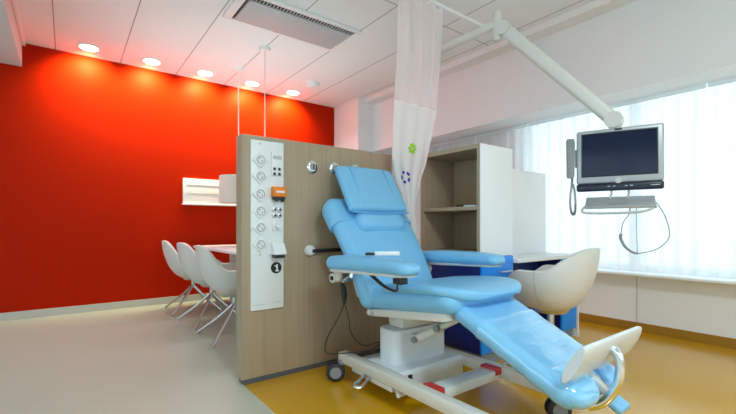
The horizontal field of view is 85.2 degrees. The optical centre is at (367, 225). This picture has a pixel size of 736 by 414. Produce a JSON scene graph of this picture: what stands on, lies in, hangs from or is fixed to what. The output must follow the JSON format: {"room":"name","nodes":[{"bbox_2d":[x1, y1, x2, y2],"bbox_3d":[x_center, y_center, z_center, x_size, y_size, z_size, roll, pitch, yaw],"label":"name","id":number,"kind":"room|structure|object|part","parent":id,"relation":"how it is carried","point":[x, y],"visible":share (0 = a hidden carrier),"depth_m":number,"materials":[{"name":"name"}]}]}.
{"room":"hospital treatment room","nodes":[
{"label":"hospital treatment room","id":0,"kind":"room"},
{"bbox_2d":[0,43,333,312],"bbox_3d":[-1.802,-0.440,5.134,5.100,2.680,0.130,0,0,-37],"label":"wall","id":1,"kind":"structure","parent":0,"point":[96,155],"depth_m":4.31,"materials":[{"name":"red paint"}]},
{"bbox_2d":[0,0,21,66],"bbox_3d":[-1.979,-1.663,-0.195,2.705,0.235,8.170,0,0,-37],"label":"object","id":2,"kind":"structure","parent":1,"relation":"attached to","point":[10,41],"depth_m":3.35,"materials":[{"name":"grey paint"}]},
{"bbox_2d":[11,0,25,45],"bbox_3d":[-0.888,-1.765,0.627,0.027,0.030,8.170,0,0,-37],"label":"trim","id":3,"kind":"structure","parent":1,"relation":"attached to","point":[14,3],"depth_m":3.44,"materials":[{"name":"white paint"}]},
{"bbox_2d":[0,292,224,320],"bbox_3d":[-3.008,0.863,4.134,6.270,0.075,0.017,0,0,-37],"label":"baseboard","id":4,"kind":"structure","parent":1,"relation":"attached to","point":[7,316],"depth_m":4.22,"materials":[{"name":"silver metal"}]},
{"bbox_2d":[182,178,235,205],"bbox_3d":[-1.726,-0.410,5.066,1.160,0.320,0.070,0,0,-37],"label":"board","id":5,"kind":"object","parent":1,"relation":"attached to","point":[204,192],"visible":0.5,"depth_m":4.85,"materials":[{"name":"white laminate"}]},
{"bbox_2d":[16,0,594,107],"bbox_3d":[-0.233,-1.840,1.139,7.400,0.120,8.500,0,0,-37],"label":"ceiling","id":6,"kind":"structure","parent":0,"point":[188,36],"depth_m":3.76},
{"bbox_2d":[76,43,100,52],"bbox_3d":[-2.782,-1.775,3.989,0.208,0.010,0.208,0,0,-37],"label":"recessed light","id":7,"kind":"object","parent":6,"relation":"in","point":[87,47],"visible":1,"depth_m":3.97,"materials":[{"name":"white paint"}]},
{"bbox_2d":[79,45,97,51],"bbox_3d":[-2.782,-1.776,3.989,0.156,0.006,0.156,0,0,-37],"label":"diffuser","id":8,"kind":"object","parent":7,"relation":"attached to","point":[89,48],"depth_m":4.00,"materials":[{"name":"white"}]},
{"bbox_2d":[141,57,162,65],"bbox_3d":[-2.337,-1.775,4.324,0.208,0.010,0.208,0,0,-37],"label":"recessed light","id":9,"kind":"object","parent":6,"relation":"in","point":[147,60],"visible":1,"depth_m":4.31,"materials":[{"name":"white"}]},
{"bbox_2d":[144,59,159,64],"bbox_3d":[-2.337,-1.776,4.324,0.156,0.006,0.156,0,0,-37],"label":"diffuser","id":10,"kind":"object","parent":9,"relation":"attached to","point":[147,61],"depth_m":4.31,"materials":[{"name":"white"}]},
{"bbox_2d":[196,70,214,76],"bbox_3d":[-1.894,-1.775,4.658,0.208,0.010,0.208,0,0,-37],"label":"recessed light","id":11,"kind":"object","parent":6,"relation":"in","point":[205,73],"visible":1,"depth_m":4.65,"materials":[{"name":"white"}]},
{"bbox_2d":[198,71,211,75],"bbox_3d":[-1.894,-1.776,4.658,0.156,0.006,0.156,0,0,-37],"label":"diffuser","id":12,"kind":"object","parent":11,"relation":"attached to","point":[202,73],"depth_m":4.65,"materials":[{"name":"white"}]},
{"bbox_2d":[219,67,243,203],"bbox_3d":[-1.466,-1.020,4.530,0.424,1.520,0.424,0,0,-37],"label":"pendant lamp","id":13,"kind":"object","parent":6,"relation":"hanging from","point":[227,182],"visible":0.56,"depth_m":4.34,"materials":[{"name":"white paint"}]},
{"bbox_3d":[-1.466,-0.410,4.530,0.424,0.300,0.424,0,0,-37],"label":"lamp shade","id":14,"kind":"part","parent":13,"relation":"part of","materials":[{"name":"white fabric"}]},
{"bbox_3d":[-1.466,-1.145,4.530,0.010,1.210,0.010,0,0,31],"label":"cord","id":15,"kind":"part","parent":13,"relation":"part of","materials":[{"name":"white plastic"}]},
{"bbox_2d":[243,80,260,86],"bbox_3d":[-1.447,-1.775,4.995,0.208,0.010,0.208,0,0,-37],"label":"recessed light","id":16,"kind":"object","parent":6,"relation":"in","point":[250,83],"visible":1,"depth_m":4.98,"materials":[{"name":"white"}]},
{"bbox_2d":[246,82,258,85],"bbox_3d":[-1.447,-1.776,4.995,0.156,0.006,0.156,0,0,-37],"label":"diffuser","id":17,"kind":"object","parent":16,"relation":"attached to","point":[247,83],"depth_m":4.99,"materials":[{"name":"white"}]},
{"bbox_2d":[259,46,270,136],"bbox_3d":[-1.033,-1.020,4.005,0.424,1.520,0.424,0,0,-37],"label":"pendant lamp","id":18,"kind":"object","parent":6,"relation":"hanging from","point":[264,49],"visible":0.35,"depth_m":4.00,"materials":[{"name":"white metal"}]},
{"bbox_3d":[-1.033,-1.145,4.005,0.010,1.210,0.010,0,0,31],"label":"cord","id":19,"kind":"part","parent":18,"relation":"part of","materials":[{"name":"white plastic"}]},
{"bbox_2d":[222,0,361,51],"bbox_3d":[-0.645,-1.768,3.515,1.100,0.024,0.490,0,0,-37],"label":"ceiling vent","id":20,"kind":"object","parent":6,"relation":"in","point":[272,16],"visible":1,"depth_m":3.47,"materials":[{"name":"white metal"}]},
{"bbox_2d":[285,90,300,95],"bbox_3d":[-1.000,-1.775,5.332,0.208,0.010,0.208,0,0,-37],"label":"recessed light","id":21,"kind":"object","parent":6,"relation":"in","point":[289,92],"visible":1,"depth_m":5.31,"materials":[{"name":"white"}]},
{"bbox_2d":[287,91,298,94],"bbox_3d":[-1.000,-1.776,5.332,0.156,0.006,0.156,0,0,-37],"label":"diffuser","id":22,"kind":"object","parent":21,"relation":"attached to","point":[288,92],"depth_m":5.32,"materials":[{"name":"white"}]},
{"bbox_2d":[304,80,319,88],"bbox_3d":[-0.699,-1.752,4.982,0.190,0.055,0.190,0,0,-37],"label":"smoke detector","id":23,"kind":"object","parent":6,"relation":"attached to","point":[311,84],"visible":1,"depth_m":4.93,"materials":[{"name":"white plastic"}]},
{"bbox_2d":[423,0,515,39],"bbox_3d":[0.858,-1.705,3.228,1.695,0.150,0.030,0,0,-37],"label":"track","id":24,"kind":"object","parent":6,"relation":"attached to","point":[438,5],"visible":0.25,"depth_m":3.08,"materials":[{"name":"white metal"}]},
{"bbox_2d":[392,0,442,239],"bbox_3d":[0.361,-0.422,2.853,0.484,2.405,0.059,0,0,-37],"label":"privacy curtain","id":25,"kind":"object","parent":24,"relation":"hanging from","point":[419,24],"visible":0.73,"depth_m":2.83,"materials":[{"name":"fabric"}]},
{"bbox_2d":[401,171,409,182],"bbox_3d":[0.259,-0.339,2.773,0.086,0.086,0.011,0,0,-37],"label":"print","id":26,"kind":"object","parent":25,"relation":"attached to","point":[405,175],"depth_m":2.78,"materials":[{"name":"blue"}]},
{"bbox_2d":[408,142,415,153],"bbox_3d":[0.314,-0.545,2.814,0.088,0.088,0.008,0,0,-41],"label":"print","id":27,"kind":"object","parent":25,"relation":"attached to","point":[411,145],"depth_m":2.81,"materials":[{"name":"green"}]},
{"bbox_2d":[392,100,436,239],"bbox_3d":[0.339,-0.040,2.836,0.429,1.640,0.025,0,0,-37],"label":"drape","id":28,"kind":"object","parent":25,"relation":"hanging from","point":[413,121],"depth_m":2.81,"materials":[{"name":"fabric"}]},
{"bbox_2d":[441,10,624,128],"bbox_3d":[0.858,-1.069,2.772,0.190,1.422,1.569,0,0,-43],"label":"boom","id":29,"kind":"object","parent":6,"relation":"attached to","point":[501,28],"visible":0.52,"depth_m":2.48,"materials":[{"name":"white metal"}]},
{"bbox_3d":[0.619,-1.350,2.990,0.050,0.062,0.830,0,0,-37],"label":"horizontal arm","id":30,"kind":"part","parent":29,"relation":"part of","materials":[{"name":"white metal"}]},
{"bbox_3d":[0.863,-1.330,2.672,0.055,0.190,0.056,0,0,-37],"label":"joint post","id":31,"kind":"part","parent":29,"relation":"part of","materials":[{"name":"white metal"}]},
{"bbox_3d":[1.149,-0.954,2.463,0.668,0.743,0.062,0,0,37],"label":"spring arm","id":32,"kind":"part","parent":29,"relation":"part of","materials":[{"name":"white metal"}]},
{"bbox_2d":[575,123,663,213],"bbox_3d":[1.349,-0.300,2.165,0.415,0.478,0.166,0,0,32],"label":"monitor","id":33,"kind":"object","parent":29,"relation":"attached to","point":[629,158],"visible":1,"depth_m":2.17,"materials":[{"name":"silver metal"}]},
{"bbox_2d":[566,139,576,215],"bbox_3d":[1.174,-0.279,2.308,0.057,0.440,0.038,0,0,32],"label":"telephone handset","id":34,"kind":"object","parent":33,"relation":"attached to","point":[570,143],"visible":1,"depth_m":2.30,"materials":[{"name":"grey plastic"}]},
{"bbox_3d":[1.183,-0.169,2.311,0.044,0.221,0.020,0,0,32],"label":"coiled cord","id":35,"kind":"part","parent":34,"relation":"part of","materials":[{"name":"grey plastic"}]},
{"bbox_3d":[1.319,-0.088,2.114,0.343,0.053,0.046,0,0,32],"label":"grab rail","id":36,"kind":"part","parent":33,"relation":"part of","materials":[{"name":"grey plastic"}]},
{"bbox_3d":[1.381,-0.388,2.208,0.406,0.302,0.060,0,0,32],"label":"casing","id":37,"kind":"part","parent":33,"relation":"part of","materials":[{"name":"silver metal"}]},
{"bbox_2d":[585,195,656,208],"bbox_3d":[1.355,-0.128,2.157,0.320,0.070,0.124,0,0,32],"label":"shelf","id":38,"kind":"object","parent":33,"relation":"attached to","point":[610,202],"depth_m":2.14,"materials":[{"name":"metal"}]},
{"bbox_2d":[619,202,669,254],"bbox_3d":[1.435,0.013,2.082,0.219,0.273,0.021,0,0,32],"label":"cable","id":39,"kind":"object","parent":33,"relation":"hanging from","point":[620,234],"visible":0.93,"depth_m":2.10,"materials":[{"name":"grey plastic"}]},
{"bbox_2d":[236,134,391,384],"bbox_3d":[-0.296,0.190,2.616,1.104,1.420,0.095,0,0,-37],"label":"wall","id":40,"kind":"structure","parent":0,"point":[291,338],"depth_m":2.46,"materials":[{"name":"brown wood"}]},
{"bbox_2d":[250,139,286,310],"bbox_3d":[-0.570,-0.004,2.305,0.200,0.976,0.073,0,0,-37],"label":"panel","id":41,"kind":"object","parent":40,"relation":"attached to","point":[267,189],"visible":1,"depth_m":2.31,"materials":[{"name":"white plastic"}]},
{"bbox_2d":[252,236,267,251],"bbox_3d":[-0.615,0.105,2.285,0.092,0.092,0.015,0,0,-37],"label":"socket","id":42,"kind":"object","parent":41,"relation":"attached to","point":[259,243],"depth_m":2.28,"materials":[{"name":"grey plastic"}]},
{"bbox_2d":[252,219,267,234],"bbox_3d":[-0.615,0.008,2.285,0.092,0.092,0.015,0,0,-37],"label":"socket","id":43,"kind":"object","parent":41,"relation":"attached to","point":[259,226],"depth_m":2.28,"materials":[{"name":"grey plastic"}]},
{"bbox_2d":[252,186,267,201],"bbox_3d":[-0.615,-0.183,2.285,0.092,0.092,0.015,0,0,-37],"label":"socket","id":44,"kind":"object","parent":41,"relation":"attached to","point":[259,193],"depth_m":2.28,"materials":[{"name":"grey plastic"}]},
{"bbox_2d":[252,168,267,183],"bbox_3d":[-0.615,-0.285,2.285,0.092,0.092,0.015,0,0,-37],"label":"socket","id":45,"kind":"object","parent":41,"relation":"attached to","point":[259,175],"depth_m":2.28,"materials":[{"name":"grey plastic"}]},
{"bbox_2d":[253,203,267,218],"bbox_3d":[-0.615,-0.085,2.285,0.092,0.092,0.015,0,0,-37],"label":"socket","id":46,"kind":"object","parent":41,"relation":"attached to","point":[260,210],"depth_m":2.28,"materials":[{"name":"grey plastic"}]},
{"bbox_2d":[253,152,267,167],"bbox_3d":[-0.615,-0.378,2.285,0.092,0.092,0.015,0,0,-37],"label":"socket","id":47,"kind":"object","parent":41,"relation":"attached to","point":[260,159],"depth_m":2.28,"materials":[{"name":"grey plastic"}]},
{"bbox_3d":[-0.535,-0.001,2.347,0.058,0.058,0.010,0,0,-37],"label":"rotary plate","id":48,"kind":"part","parent":41,"relation":"part of","materials":[{"name":"white plastic"}]},
{"bbox_3d":[-0.535,-0.364,2.347,0.070,0.136,0.012,0,0,-37],"label":"data plate","id":49,"kind":"part","parent":41,"relation":"part of","materials":[{"name":"white plastic"}]},
{"bbox_3d":[-0.525,-0.005,2.334,0.034,0.034,0.027,0,0,-37],"label":"knob","id":50,"kind":"part","parent":41,"relation":"part of","materials":[{"name":"white plastic"}]},
{"bbox_2d":[270,242,286,257],"bbox_3d":[-0.521,0.140,2.330,0.076,0.090,0.055,0,0,-37],"label":"hood","id":51,"kind":"object","parent":41,"relation":"attached to","point":[277,249],"depth_m":2.32,"materials":[{"name":"white plastic"}]},
{"bbox_3d":[-0.522,-0.157,2.339,0.071,0.030,0.040,0,0,-37],"label":"switch lever","id":52,"kind":"part","parent":41,"relation":"part of","materials":[{"name":"black plastic"}]},
{"bbox_2d":[306,160,317,172],"bbox_3d":[-0.339,-0.371,2.497,0.080,0.080,0.044,0,0,-37],"label":"outlet","id":53,"kind":"object","parent":40,"relation":"attached to","point":[312,166],"visible":1,"depth_m":2.49,"materials":[{"name":"silver metal"}]},
{"bbox_2d":[304,245,341,255],"bbox_3d":[-0.157,0.152,2.641,0.572,0.066,0.032,0,0,-37],"label":"wall rail","id":54,"kind":"object","parent":40,"relation":"attached to","point":[309,250],"visible":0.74,"depth_m":2.50,"materials":[{"name":"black plastic"}]},
{"bbox_2d":[329,162,338,173],"bbox_3d":[-0.208,-0.377,2.595,0.080,0.080,0.044,0,0,-37],"label":"outlet","id":55,"kind":"object","parent":40,"relation":"attached to","point":[333,165],"visible":0.62,"depth_m":2.59,"materials":[{"name":"silver metal"}]},
{"bbox_2d":[334,97,393,178],"bbox_3d":[0.025,-0.440,6.041,0.870,2.680,0.620,0,0,-37],"label":"wall","id":56,"kind":"structure","parent":0,"point":[353,119],"depth_m":5.66,"materials":[{"name":"white paint"}]},
{"bbox_2d":[365,0,637,104],"bbox_3d":[2.283,-1.750,2.628,0.150,0.060,7.550,0,0,-37],"label":"trim","id":57,"kind":"structure","parent":56,"relation":"attached to","point":[593,9],"depth_m":3.60,"materials":[{"name":"white paint"}]},
{"bbox_2d":[0,297,735,413],"bbox_3d":[-0.233,0.960,1.139,7.400,0.120,8.500,0,0,-37],"label":"floor","id":58,"kind":"structure","parent":0,"point":[142,359],"depth_m":2.38,"materials":[{"name":"grey plastic"}]},
{"bbox_2d":[162,240,221,316],"bbox_3d":[-1.883,0.524,4.291,0.584,0.751,0.565,0,0,-34],"label":"tub chair","id":59,"kind":"object","parent":58,"relation":"on","point":[171,255],"visible":0.46,"depth_m":4.08,"materials":[{"name":"white plastic"}]},
{"bbox_3d":[-2.047,0.764,4.328,0.338,0.272,0.026,0,0,11],"label":"leg","id":60,"kind":"part","parent":59,"relation":"part of","materials":[{"name":"silver metal"}]},
{"bbox_3d":[-1.910,0.764,4.125,0.026,0.272,0.338,0,0,11],"label":"leg","id":61,"kind":"part","parent":59,"relation":"part of","materials":[{"name":"silver metal"}]},
{"bbox_3d":[-1.709,0.764,4.262,0.248,0.272,0.247,0,0,-34],"label":"leg","id":62,"kind":"part","parent":59,"relation":"part of","materials":[{"name":"silver metal"}]},
{"bbox_2d":[176,242,235,329],"bbox_3d":[-1.486,0.524,3.788,0.584,0.751,0.565,0,0,-41],"label":"tub chair","id":63,"kind":"object","parent":58,"relation":"on","point":[186,254],"visible":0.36,"depth_m":3.58,"materials":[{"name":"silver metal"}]},
{"bbox_3d":[-1.653,0.764,3.805,0.338,0.272,0.026,0,0,4],"label":"leg","id":64,"kind":"part","parent":63,"relation":"part of","materials":[{"name":"silver metal"}]},
{"bbox_3d":[-1.492,0.764,3.620,0.026,0.272,0.338,0,0,4],"label":"leg","id":65,"kind":"part","parent":63,"relation":"part of","materials":[{"name":"silver metal"}]},
{"bbox_3d":[-1.469,0.764,3.965,0.026,0.272,0.338,0,0,4],"label":"leg","id":66,"kind":"part","parent":63,"relation":"part of","materials":[{"name":"silver metal"}]},
{"bbox_3d":[-1.308,0.764,3.780,0.338,0.272,0.026,0,0,4],"label":"leg","id":67,"kind":"part","parent":63,"relation":"part of","materials":[{"name":"silver metal"}]},
{"bbox_2d":[193,244,235,306],"bbox_3d":[-1.102,0.564,4.097,0.830,0.673,1.970,0,0,-37],"label":"meeting table","id":68,"kind":"object","parent":58,"relation":"on","point":[229,249],"visible":0.21,"depth_m":4.33,"materials":[{"name":"white laminate"}]},
{"bbox_3d":[-1.518,0.566,4.641,0.160,0.628,0.060,0,0,-37],"label":"leg","id":69,"kind":"part","parent":68,"relation":"part of","materials":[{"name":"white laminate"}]},
{"bbox_2d":[195,245,235,348],"bbox_3d":[-1.095,0.524,3.269,0.584,0.751,0.565,0,0,-35],"label":"tub chair","id":70,"kind":"object","parent":58,"relation":"on","point":[221,278],"visible":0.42,"depth_m":3.04,"materials":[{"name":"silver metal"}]},
{"bbox_3d":[-1.259,0.764,3.304,0.338,0.272,0.026,0,0,10],"label":"leg","id":71,"kind":"part","parent":70,"relation":"part of","materials":[{"name":"silver metal"}]},
{"bbox_3d":[-1.119,0.764,3.103,0.026,0.272,0.338,0,0,10],"label":"leg","id":72,"kind":"part","parent":70,"relation":"part of","materials":[{"name":"silver metal"}]},
{"bbox_2d":[431,255,512,361],"bbox_3d":[0.705,0.550,2.860,0.348,0.700,0.581,0,0,-37],"label":"base cabinet","id":73,"kind":"object","parent":58,"relation":"on","point":[457,336],"visible":0.19,"depth_m":2.67,"materials":[{"name":"blue laminate"}]},
{"bbox_3d":[0.557,0.357,2.776,0.012,0.305,0.532,0,0,-37],"label":"door","id":74,"kind":"part","parent":73,"relation":"part of","materials":[{"name":"blue laminate"}]},
{"bbox_3d":[0.557,0.670,2.776,0.012,0.310,0.532,0,0,-37],"label":"door","id":75,"kind":"part","parent":73,"relation":"part of","materials":[{"name":"blue laminate"}]},
{"bbox_2d":[421,143,512,255],"bbox_3d":[0.695,-0.166,2.875,0.350,0.732,0.544,0,0,-37],"label":"bookcase","id":76,"kind":"object","parent":73,"relation":"on","point":[481,174],"visible":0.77,"depth_m":2.93,"materials":[{"name":"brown wood"}]},
{"bbox_3d":[0.540,-0.165,3.082,0.348,0.730,0.028,0,0,-37],"label":"panel","id":77,"kind":"part","parent":76,"relation":"part of","materials":[{"name":"brown wood"}]},
{"bbox_3d":[0.691,-0.117,2.874,0.334,0.025,0.484,0,0,-37],"label":"shelf","id":78,"kind":"part","parent":76,"relation":"part of","materials":[{"name":"brown wood"}]},
{"bbox_3d":[0.828,-0.165,2.978,0.010,0.674,0.484,0,0,-37],"label":"panel","id":79,"kind":"part","parent":76,"relation":"part of","materials":[{"name":"brown wood"}]},
{"bbox_3d":[0.848,-0.165,2.674,0.348,0.730,0.025,0,0,-37],"label":"panel","id":80,"kind":"part","parent":76,"relation":"part of","materials":[{"name":"brown wood"}]},
{"bbox_3d":[0.858,0.723,2.657,0.343,0.205,0.016,0,0,-37],"label":"drawer","id":81,"kind":"part","parent":73,"relation":"part of","materials":[{"name":"blue laminate"}]},
{"bbox_3d":[0.858,0.304,2.657,0.343,0.202,0.016,0,0,-37],"label":"drawer","id":82,"kind":"part","parent":73,"relation":"part of","materials":[{"name":"blue laminate"}]},
{"bbox_2d":[322,165,641,413],"bbox_3d":[0.418,0.257,2.022,0.826,1.286,1.584,0,0,-37],"label":"chair","id":83,"kind":"object","parent":58,"relation":"on","point":[413,360],"visible":1,"depth_m":1.95,"materials":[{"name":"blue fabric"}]},
{"bbox_3d":[-0.075,0.198,2.094,0.115,0.094,0.435,0,0,-37],"label":"armrest","id":84,"kind":"part","parent":83,"relation":"part of","materials":[{"name":"blue leather"}]},
{"bbox_2d":[324,283,379,353],"bbox_3d":[-0.080,0.516,2.230,0.324,0.403,0.067,0,0,-8],"label":"cable","id":85,"kind":"object","parent":83,"relation":"hanging from","point":[342,285],"visible":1,"depth_m":2.21,"materials":[{"name":"black plastic"}]},
{"bbox_3d":[-0.134,0.378,2.206,0.035,0.125,0.030,0,0,-37],"label":"handle","id":86,"kind":"part","parent":85,"relation":"part of","materials":[{"name":"black plastic"}]},
{"bbox_3d":[-0.002,-0.064,2.565,0.626,0.216,0.211,0,0,-37],"label":"backrest","id":87,"kind":"part","parent":83,"relation":"part of","materials":[{"name":"blue leather"}]},
{"bbox_2d":[335,166,406,212],"bbox_3d":[0.022,-0.230,2.555,0.450,0.299,0.221,0,0,-37],"label":"cushion","id":88,"kind":"object","parent":83,"relation":"on","point":[364,190],"depth_m":2.49,"materials":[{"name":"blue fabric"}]},
{"bbox_2d":[330,269,416,277],"bbox_3d":[0.002,0.232,1.992,0.096,0.037,0.620,0,0,-37],"label":"armrest","id":89,"kind":"object","parent":83,"relation":"on","point":[372,273],"depth_m":1.88,"materials":[{"name":"white plastic"}]},
{"bbox_2d":[365,251,399,255],"bbox_3d":[0.072,0.136,1.976,0.170,0.022,0.036,0,0,-4],"label":"remote control","id":90,"kind":"object","parent":83,"relation":"on","point":[376,253],"visible":1,"depth_m":1.96,"materials":[{"name":"white plastic"}]},
{"bbox_3d":[0.080,0.142,2.456,0.601,0.616,0.471,0,0,-37],"label":"backrest","id":91,"kind":"part","parent":83,"relation":"part of","materials":[{"name":"blue leather"}]},
{"bbox_3d":[0.117,0.191,1.838,0.126,0.083,0.295,0,0,-37],"label":"arm","id":92,"kind":"part","parent":83,"relation":"part of","materials":[{"name":"blue leather"}]},
{"bbox_3d":[0.347,0.440,2.115,0.500,0.106,0.584,0,0,-37],"label":"seat frame","id":93,"kind":"part","parent":83,"relation":"part of","materials":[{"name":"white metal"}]},
{"bbox_3d":[0.178,0.765,1.924,0.060,0.060,1.100,0,0,-37],"label":"rail","id":94,"kind":"part","parent":83,"relation":"part of","materials":[{"name":"white metal"}]},
{"bbox_2d":[372,287,513,314],"bbox_3d":[0.355,0.368,2.105,0.500,0.182,0.666,0,0,-37],"label":"seat cushion","id":95,"kind":"object","parent":83,"relation":"on","point":[408,300],"depth_m":1.84,"materials":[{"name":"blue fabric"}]},
{"bbox_3d":[0.484,0.198,2.515,0.115,0.094,0.435,0,0,-37],"label":"armrest","id":96,"kind":"part","parent":83,"relation":"part of","materials":[{"name":"blue leather"}]},
{"bbox_2d":[427,262,501,266],"bbox_3d":[0.546,0.232,2.433,0.096,0.037,0.570,0,0,-37],"label":"armrest","id":97,"kind":"object","parent":83,"relation":"on","point":[475,264],"depth_m":2.30,"materials":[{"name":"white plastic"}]},
{"bbox_3d":[0.661,0.191,2.280,0.126,0.083,0.245,0,0,-37],"label":"arm","id":98,"kind":"part","parent":83,"relation":"part of","materials":[{"name":"blue leather"}]},
{"bbox_3d":[0.601,0.765,2.243,0.060,0.060,1.100,0,0,-37],"label":"rail","id":99,"kind":"part","parent":83,"relation":"part of","materials":[{"name":"white metal"}]},
{"bbox_3d":[0.724,0.518,1.635,0.420,0.259,0.419,0,0,-37],"label":"leg","id":100,"kind":"part","parent":83,"relation":"part of","materials":[{"name":"blue leather"}]},
{"bbox_2d":[550,363,599,409],"bbox_3d":[0.734,0.578,1.452,0.178,0.120,0.170,0,0,-37],"label":"cushion","id":101,"kind":"object","parent":83,"relation":"on","point":[582,392],"depth_m":1.39,"materials":[{"name":"blue leather"}]},
{"bbox_3d":[0.865,0.455,1.452,0.494,0.142,0.082,0,0,-37],"label":"foot plate","id":102,"kind":"part","parent":83,"relation":"part of","materials":[{"name":"white plastic"}]},
{"bbox_2d":[593,363,614,386],"bbox_3d":[0.897,0.578,1.575,0.178,0.120,0.170,0,0,-37],"label":"cushion","id":103,"kind":"object","parent":83,"relation":"on","point":[605,373],"depth_m":1.51,"materials":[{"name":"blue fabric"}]},
{"bbox_2d":[513,252,578,336],"bbox_3d":[1.196,0.564,3.233,0.878,0.672,0.595,0,0,-37],"label":"desk","id":104,"kind":"object","parent":58,"relation":"on","point":[568,323],"visible":0.2,"depth_m":3.18,"materials":[{"name":"white laminate"}]},
{"bbox_3d":[1.141,0.552,3.101,0.626,0.595,0.020,0,0,-37],"label":"modesty panel","id":105,"kind":"part","parent":104,"relation":"part of","materials":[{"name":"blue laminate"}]},
{"bbox_2d":[513,169,545,254],"bbox_3d":[1.195,-0.114,3.232,0.871,0.683,0.025,0,0,-37],"label":"screen","id":106,"kind":"object","parent":104,"relation":"on","point":[529,188],"visible":0.48,"depth_m":3.33,"materials":[{"name":"white laminate"}]},
{"bbox_3d":[1.600,0.733,3.197,0.219,0.185,0.018,0,0,-37],"label":"drawer","id":107,"kind":"part","parent":104,"relation":"part of","materials":[{"name":"blue laminate"}]},
{"bbox_3d":[1.538,0.578,3.487,0.023,0.645,0.580,0,0,-37],"label":"panel","id":108,"kind":"part","parent":104,"relation":"part of","materials":[{"name":"white laminate"}]},
{"bbox_2d":[502,248,600,364],"bbox_3d":[1.129,0.513,2.458,0.496,0.774,0.512,0,0,-45],"label":"tub chair","id":109,"kind":"object","parent":58,"relation":"on","point":[551,290],"visible":0.77,"depth_m":2.27,"materials":[{"name":"white plastic"}]},
{"bbox_2d":[579,273,735,338],"bbox_3d":[2.758,-0.440,2.986,0.180,2.680,7.550,0,0,-37],"label":"wall","id":110,"kind":"structure","parent":0,"point":[694,306],"depth_m":3.27,"materials":[{"name":"white"}]},
{"bbox_2d":[394,124,528,246],"bbox_3d":[1.021,-0.340,4.984,0.070,1.430,2.132,0,0,-37],"label":"window curtain","id":111,"kind":"object","parent":110,"relation":"hanging from","point":[516,138],"visible":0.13,"depth_m":4.39,"materials":[{"name":"white fabric"}]},
{"bbox_2d":[373,0,735,153],"bbox_3d":[2.515,-1.420,2.803,0.430,0.720,7.550,0,0,-37],"label":"wall","id":112,"kind":"structure","parent":110,"relation":"attached to","point":[638,49],"depth_m":3.30,"materials":[{"name":"white paint"}]},
{"bbox_2d":[528,84,707,275],"bbox_3d":[2.098,-0.340,3.555,0.060,1.430,1.433,0,0,-37],"label":"window curtain","id":113,"kind":"object","parent":110,"relation":"hanging from","point":[682,199],"visible":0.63,"depth_m":3.29,"materials":[{"name":"white fabric"}]},
{"bbox_2d":[636,276,636,321],"bbox_3d":[2.906,0.622,2.638,0.004,0.417,4.016,0,0,-37],"label":"trim","id":114,"kind":"structure","parent":110,"relation":"attached to","point":[636,276],"depth_m":3.43,"materials":[{"name":"grey plastic"}]},
{"bbox_2d":[579,312,735,348],"bbox_3d":[3.353,0.863,2.038,0.012,0.075,5.320,0,0,-37],"label":"baseboard","id":115,"kind":"structure","parent":110,"relation":"attached to","point":[715,340],"depth_m":3.26,"materials":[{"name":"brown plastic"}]},
{"bbox_2d":[597,269,735,284],"bbox_3d":[3.078,0.403,2.288,0.190,0.020,5.850,0,0,-37],"label":"windowsill","id":116,"kind":"structure","parent":110,"relation":"attached to","point":[607,271],"depth_m":3.13,"materials":[{"name":"white paint"}]},
{"bbox_2d":[598,268,735,278],"bbox_3d":[3.279,-0.375,2.295,0.060,1.550,5.120,0,0,-37],"label":"window frame","id":117,"kind":"structure","parent":110,"relation":"in","point":[598,268],"depth_m":3.28,"materials":[{"name":"white paint"}]},
{"bbox_2d":[707,77,735,277],"bbox_3d":[3.619,-0.340,1.538,0.078,1.430,3.624,0,0,-37],"label":"window curtain","id":118,"kind":"object","parent":110,"relation":"hanging from","point":[721,212],"visible":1,"depth_m":2.91,"materials":[{"name":"white fabric"}]}
]}

